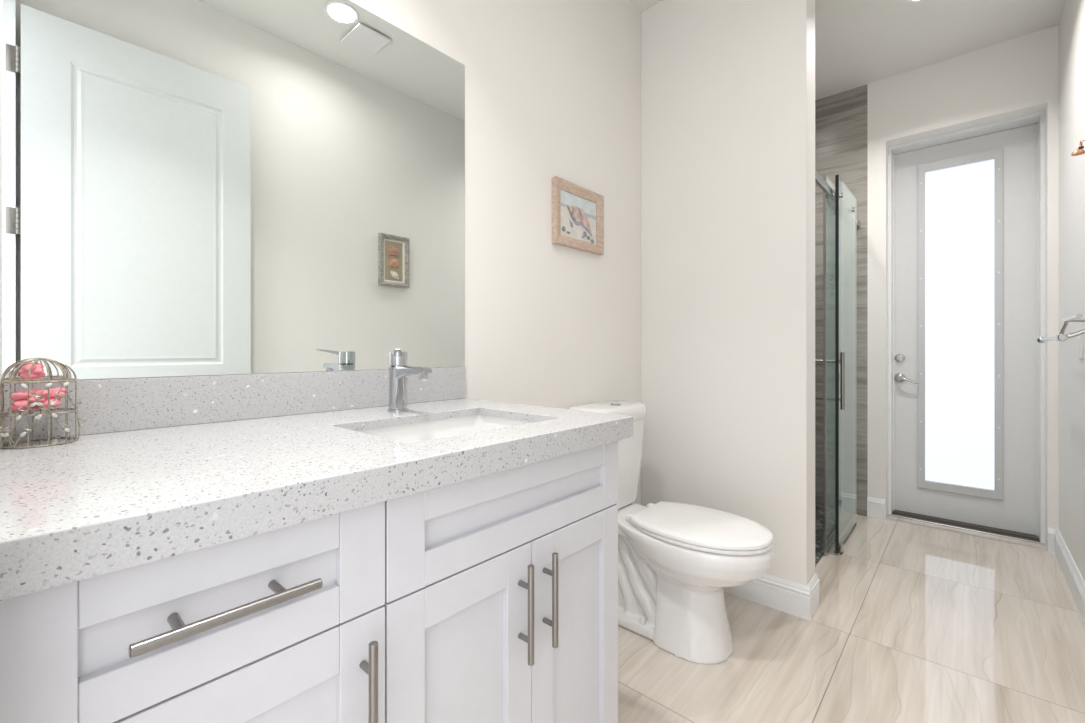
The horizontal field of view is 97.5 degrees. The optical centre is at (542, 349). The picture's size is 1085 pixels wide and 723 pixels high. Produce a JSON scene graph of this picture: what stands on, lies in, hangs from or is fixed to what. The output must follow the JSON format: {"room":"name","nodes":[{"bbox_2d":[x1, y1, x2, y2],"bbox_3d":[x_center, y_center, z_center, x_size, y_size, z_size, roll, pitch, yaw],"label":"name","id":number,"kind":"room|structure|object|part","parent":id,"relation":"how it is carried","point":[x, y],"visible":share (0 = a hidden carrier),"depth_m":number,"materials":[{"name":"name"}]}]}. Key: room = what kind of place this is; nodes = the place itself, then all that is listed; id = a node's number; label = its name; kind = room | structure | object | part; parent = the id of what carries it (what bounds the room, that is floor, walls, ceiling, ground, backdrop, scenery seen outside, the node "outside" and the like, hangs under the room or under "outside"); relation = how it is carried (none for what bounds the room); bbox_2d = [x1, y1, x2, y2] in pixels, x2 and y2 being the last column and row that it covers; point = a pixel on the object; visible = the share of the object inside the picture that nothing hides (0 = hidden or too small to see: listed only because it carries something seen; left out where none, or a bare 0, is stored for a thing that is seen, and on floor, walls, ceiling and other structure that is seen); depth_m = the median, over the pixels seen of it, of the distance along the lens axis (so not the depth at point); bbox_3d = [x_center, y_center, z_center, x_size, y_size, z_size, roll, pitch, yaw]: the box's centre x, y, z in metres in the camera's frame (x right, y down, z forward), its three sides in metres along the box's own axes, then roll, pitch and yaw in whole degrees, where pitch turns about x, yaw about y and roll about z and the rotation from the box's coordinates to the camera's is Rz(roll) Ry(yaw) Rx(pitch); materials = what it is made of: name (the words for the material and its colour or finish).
{"room":"bathroom","nodes":[
{"label":"bathroom","id":0,"kind":"room"},
{"bbox_2d":[89,0,640,504],"bbox_3d":[-0.248,-0.311,1.640,0.120,2.742,2.390,0,0,42],"label":"wall","id":1,"kind":"structure","parent":0,"point":[553,87],"depth_m":1.83,"materials":[{"name":"beige paint"}]},
{"bbox_2d":[0,0,464,381],"bbox_3d":[-0.590,-0.431,1.164,0.006,0.974,1.010,0,0,42],"label":"wall mirror","id":2,"kind":"object","parent":1,"relation":"attached to","point":[188,187],"visible":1,"depth_m":1.04,"materials":[{"name":"clear glass"}]},
{"bbox_2d":[4,367,465,442],"bbox_3d":[-0.588,0.106,1.155,0.020,0.100,1.005,0,0,42],"label":"backsplash","id":3,"kind":"structure","parent":1,"relation":"attached to","point":[128,404],"depth_m":1.02,"materials":[{"name":"white stone"}]},
{"bbox_2d":[552,176,603,254],"bbox_3d":[0.152,-0.544,1.978,0.024,0.257,0.324,0,0,42],"label":"framed picture","id":4,"kind":"object","parent":1,"relation":"attached to","point":[577,211],"visible":1,"depth_m":1.97},
{"bbox_2d":[561,190,595,243],"bbox_3d":[0.152,-0.544,1.978,0.002,0.185,0.252,0,0,42],"label":"painting","id":5,"kind":"object","parent":4,"relation":"attached to","point":[578,208],"depth_m":1.97},
{"bbox_2d":[641,0,814,585],"bbox_3d":[0.815,-0.311,2.180,0.740,2.742,0.146,0,0,42],"label":"wall partition","id":6,"kind":"structure","parent":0,"point":[728,86],"depth_m":2.07,"materials":[{"name":"beige paint"}]},
{"bbox_2d":[723,573,818,620],"bbox_3d":[0.816,0.997,2.169,0.756,0.126,0.161,0,0,42],"label":"baseboard","id":7,"kind":"structure","parent":6,"relation":"attached to","point":[801,601],"depth_m":1.93,"materials":[{"name":"white paint"}]},
{"bbox_2d":[630,0,1064,99],"bbox_3d":[0.945,-1.732,1.712,1.800,0.100,4.090,0,0,42],"label":"ceiling","id":8,"kind":"structure","parent":0,"point":[858,43],"depth_m":2.51,"materials":[{"name":"white paint"}]},
{"bbox_2d":[618,506,1084,722],"bbox_3d":[0.610,1.098,1.233,1.940,0.084,5.250,0,0,42],"label":"floor","id":9,"kind":"structure","parent":0,"point":[914,621],"depth_m":1.69,"materials":[{"name":"tile"}]},
{"bbox_2d":[0,501,384,722],"bbox_3d":[-0.557,0.632,0.723,0.641,0.856,0.370,0,0,42],"label":"vanity cabinet","id":10,"kind":"object","parent":9,"relation":"on","point":[285,624],"visible":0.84,"depth_m":0.52,"materials":[{"name":"white wood"}]},
{"bbox_3d":[-0.339,0.282,0.521,0.046,0.012,0.176,0,0,42],"label":"bar handle","id":11,"kind":"part","parent":10,"relation":"part of","materials":[{"name":"silver metal"}]},
{"bbox_3d":[-0.351,0.655,0.538,0.019,0.586,0.368,0,0,42],"label":"door","id":12,"kind":"part","parent":10,"relation":"part of","materials":[{"name":"white wood"}]},
{"bbox_3d":[-0.230,0.474,0.633,0.034,0.176,0.012,0,0,42],"label":"bar handle","id":13,"kind":"part","parent":10,"relation":"part of","materials":[{"name":"silver metal"}]},
{"bbox_2d":[383,441,617,722],"bbox_3d":[-0.234,0.632,1.083,0.641,0.856,0.594,0,0,42],"label":"vanity cabinet","id":14,"kind":"object","parent":9,"relation":"on","point":[501,604],"visible":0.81,"depth_m":0.85,"materials":[{"name":"white wood"}]},
{"bbox_2d":[0,398,632,600],"bbox_3d":[-0.359,0.180,0.950,0.634,0.048,1.005,0,0,42],"label":"countertop","id":15,"kind":"structure","parent":14,"relation":"on","point":[92,505],"depth_m":0.61,"materials":[{"name":"white stone"}]},
{"bbox_2d":[0,358,86,448],"bbox_3d":[-0.829,0.086,0.786,0.101,0.141,0.112,0,0,42],"label":"birdcage","id":16,"kind":"object","parent":15,"relation":"on","point":[66,379],"visible":0.99,"depth_m":0.77,"materials":[{"name":"metal"}]},
{"bbox_2d":[8,387,67,411],"bbox_3d":[-0.835,0.083,0.790,0.070,0.035,0.069,0,0,42],"label":"bundle","id":17,"kind":"object","parent":16,"relation":"in","point":[20,397],"visible":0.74,"depth_m":0.77,"materials":[{"name":"pink fabric"}]},
{"bbox_2d":[19,364,45,379],"bbox_3d":[-0.833,0.036,0.777,0.033,0.025,0.027,0,0,7],"label":"tuft","id":18,"kind":"object","parent":17,"relation":"on","point":[37,371],"visible":0.94,"depth_m":0.77,"materials":[{"name":"pink fabric"}]},
{"bbox_2d":[387,349,431,411],"bbox_3d":[-0.339,0.077,1.159,0.074,0.158,0.154,0,0,-42],"label":"faucet","id":19,"kind":"object","parent":15,"relation":"on","point":[399,371],"visible":1,"depth_m":1.18,"materials":[{"name":"silver metal"}]},
{"bbox_3d":[-0.350,0.021,1.171,0.045,0.043,0.118,0,0,-26],"label":"lever","id":20,"kind":"part","parent":19,"relation":"part of","materials":[{"name":"silver metal"}]},
{"bbox_3d":[-0.313,0.057,1.157,0.116,0.038,0.032,0,0,42],"label":"spout","id":21,"kind":"part","parent":19,"relation":"part of","materials":[{"name":"silver metal"}]},
{"bbox_2d":[358,415,533,442],"bbox_3d":[-0.197,0.263,1.039,0.343,0.173,0.454,0,0,42],"label":"sink","id":22,"kind":"object","parent":15,"relation":"in","point":[429,430],"visible":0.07,"depth_m":1.20,"materials":[{"name":"white ceramic"}]},
{"bbox_3d":[-0.126,0.655,0.788,0.019,0.586,0.298,0,0,42],"label":"door","id":23,"kind":"part","parent":14,"relation":"part of","materials":[{"name":"white wood"}]},
{"bbox_3d":[-0.028,0.284,0.898,0.019,0.148,0.592,0,0,42],"label":"drawer","id":24,"kind":"part","parent":14,"relation":"part of","materials":[{"name":"white wood"}]},
{"bbox_3d":[-0.029,0.474,0.857,0.034,0.176,0.012,0,0,42],"label":"bar handle","id":25,"kind":"part","parent":14,"relation":"part of","materials":[{"name":"silver metal"}]},
{"bbox_3d":[0.016,0.474,0.907,0.034,0.176,0.012,0,0,42],"label":"bar handle","id":26,"kind":"part","parent":14,"relation":"part of","materials":[{"name":"silver metal"}]},
{"bbox_3d":[0.072,0.655,1.009,0.019,0.586,0.292,0,0,42],"label":"door","id":27,"kind":"part","parent":14,"relation":"part of","materials":[{"name":"white wood"}]},
{"bbox_2d":[569,400,773,663],"bbox_3d":[0.475,0.642,1.797,0.735,0.836,0.382,0,0,42],"label":"toilet","id":28,"kind":"object","parent":9,"relation":"on","point":[676,560],"visible":0.84,"depth_m":1.66,"materials":[{"name":"white ceramic"}]},
{"bbox_3d":[0.275,0.260,1.977,0.197,0.064,0.382,0,0,42],"label":"tank lid","id":29,"kind":"part","parent":28,"relation":"part of","materials":[{"name":"white ceramic"}]},
{"bbox_3d":[0.272,0.471,1.980,0.180,0.364,0.360,0,0,42],"label":"tank","id":30,"kind":"part","parent":28,"relation":"part of","materials":[{"name":"white ceramic"}]},
{"bbox_3d":[0.482,0.857,1.791,0.716,0.407,0.368,0,0,42],"label":"bowl","id":31,"kind":"part","parent":28,"relation":"part of","materials":[{"name":"white ceramic"}]},
{"bbox_3d":[0.575,0.626,1.707,0.460,0.021,0.356,0,0,42],"label":"seat lid","id":32,"kind":"part","parent":28,"relation":"part of","materials":[{"name":"white plastic"}]},
{"bbox_3d":[0.575,0.645,1.708,0.464,0.012,0.362,0,0,42],"label":"seat","id":33,"kind":"part","parent":28,"relation":"part of","materials":[{"name":"white plastic"}]},
{"bbox_2d":[815,170,859,554],"bbox_3d":[1.542,0.081,2.563,0.171,1.958,1.374,0,0,42],"label":"shower enclosure","id":34,"kind":"object","parent":9,"relation":"on","point":[834,195],"visible":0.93,"depth_m":2.44,"materials":[{"name":"clear glass"}]},
{"bbox_3d":[1.493,0.164,2.508,0.171,0.297,0.019,0,0,42],"label":"bar handle","id":35,"kind":"part","parent":34,"relation":"part of","materials":[{"name":"silver metal"}]},
{"bbox_3d":[1.566,-0.801,2.541,0.018,0.038,1.374,0,0,42],"label":"rail","id":36,"kind":"part","parent":34,"relation":"part of","materials":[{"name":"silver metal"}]},
{"bbox_2d":[867,25,1058,548],"bbox_3d":[2.478,-0.311,2.865,0.826,2.742,0.326,0,0,42],"label":"wall","id":37,"kind":"structure","parent":0,"point":[1017,77],"depth_m":2.76,"materials":[{"name":"beige paint"}]},
{"bbox_2d":[815,85,866,515],"bbox_3d":[1.896,-0.311,3.387,0.737,2.742,0.326,0,0,42],"label":"wall tile","id":38,"kind":"structure","parent":37,"relation":"attached to","point":[840,118],"depth_m":3.10,"materials":[{"name":"grey tile"}]},
{"bbox_2d":[867,497,1054,553],"bbox_3d":[2.358,0.997,2.743,0.811,0.126,0.015,0,0,42],"label":"baseboard","id":39,"kind":"structure","parent":37,"relation":"attached to","point":[876,508],"depth_m":2.96,"materials":[{"name":"white paint"}]},
{"bbox_2d":[888,123,1044,544],"bbox_3d":[2.529,-0.107,2.880,0.689,2.334,0.195,0,0,42],"label":"door","id":40,"kind":"structure","parent":37,"relation":"in","point":[965,377],"depth_m":2.88,"materials":[{"name":"grey plastic"}]},
{"bbox_3d":[2.333,0.187,3.050,0.133,0.065,0.060,0,0,42],"label":"lever handle","id":41,"kind":"part","parent":40,"relation":"part of","materials":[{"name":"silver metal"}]},
{"bbox_3d":[2.547,-0.146,2.914,0.328,1.957,0.008,0,0,42],"label":"frosted pane","id":42,"kind":"part","parent":40,"relation":"part of","materials":[{"name":"white glass"}]},
{"bbox_3d":[2.542,-0.146,2.908,0.392,2.051,0.032,0,0,42],"label":"glass frame","id":43,"kind":"part","parent":40,"relation":"part of","materials":[{"name":"grey plastic"}]},
{"bbox_2d":[888,111,1044,543],"bbox_3d":[2.537,-0.119,2.889,0.699,2.358,0.209,0,0,42],"label":"trim","id":44,"kind":"structure","parent":37,"relation":"attached to","point":[1039,117],"depth_m":2.76,"materials":[{"name":"white paint"}]},
{"bbox_2d":[1059,0,1084,581],"bbox_3d":[1.573,-0.311,1.148,0.120,2.742,4.090,0,0,42],"label":"wall","id":45,"kind":"structure","parent":0,"point":[1072,20],"depth_m":2.16,"materials":[{"name":"beige paint"}]},
{"bbox_2d":[1037,313,1084,342],"bbox_3d":[2.001,-0.075,1.798,0.120,0.094,0.949,0,0,42],"label":"towel rack","id":46,"kind":"object","parent":45,"relation":"attached to","point":[1061,336],"visible":1,"depth_m":1.66,"materials":[{"name":"grey metal"}]},
{"bbox_2d":[1055,529,1084,624],"bbox_3d":[1.467,0.997,1.131,0.015,0.126,3.604,0,0,42],"label":"baseboard","id":47,"kind":"structure","parent":45,"relation":"attached to","point":[1076,584],"depth_m":2.08,"materials":[{"name":"white paint"}]},
{"bbox_2d":[1071,140,1084,155],"bbox_3d":[2.135,-0.805,1.897,0.038,0.056,0.038,0,0,-9],"label":"ornament","id":48,"kind":"object","parent":45,"relation":"attached to","point":[1079,151],"visible":1,"depth_m":1.89,"materials":[{"name":"brown fabric"}]},
{"bbox_2d":[1078,334,1082,358],"bbox_3d":[2.220,-0.019,1.965,0.009,0.115,0.070,0,0,42],"label":"light switch","id":49,"kind":"object","parent":45,"relation":"attached to","point":[1080,337],"visible":0.73,"depth_m":1.95,"materials":[{"name":"white plastic"}]}
]}

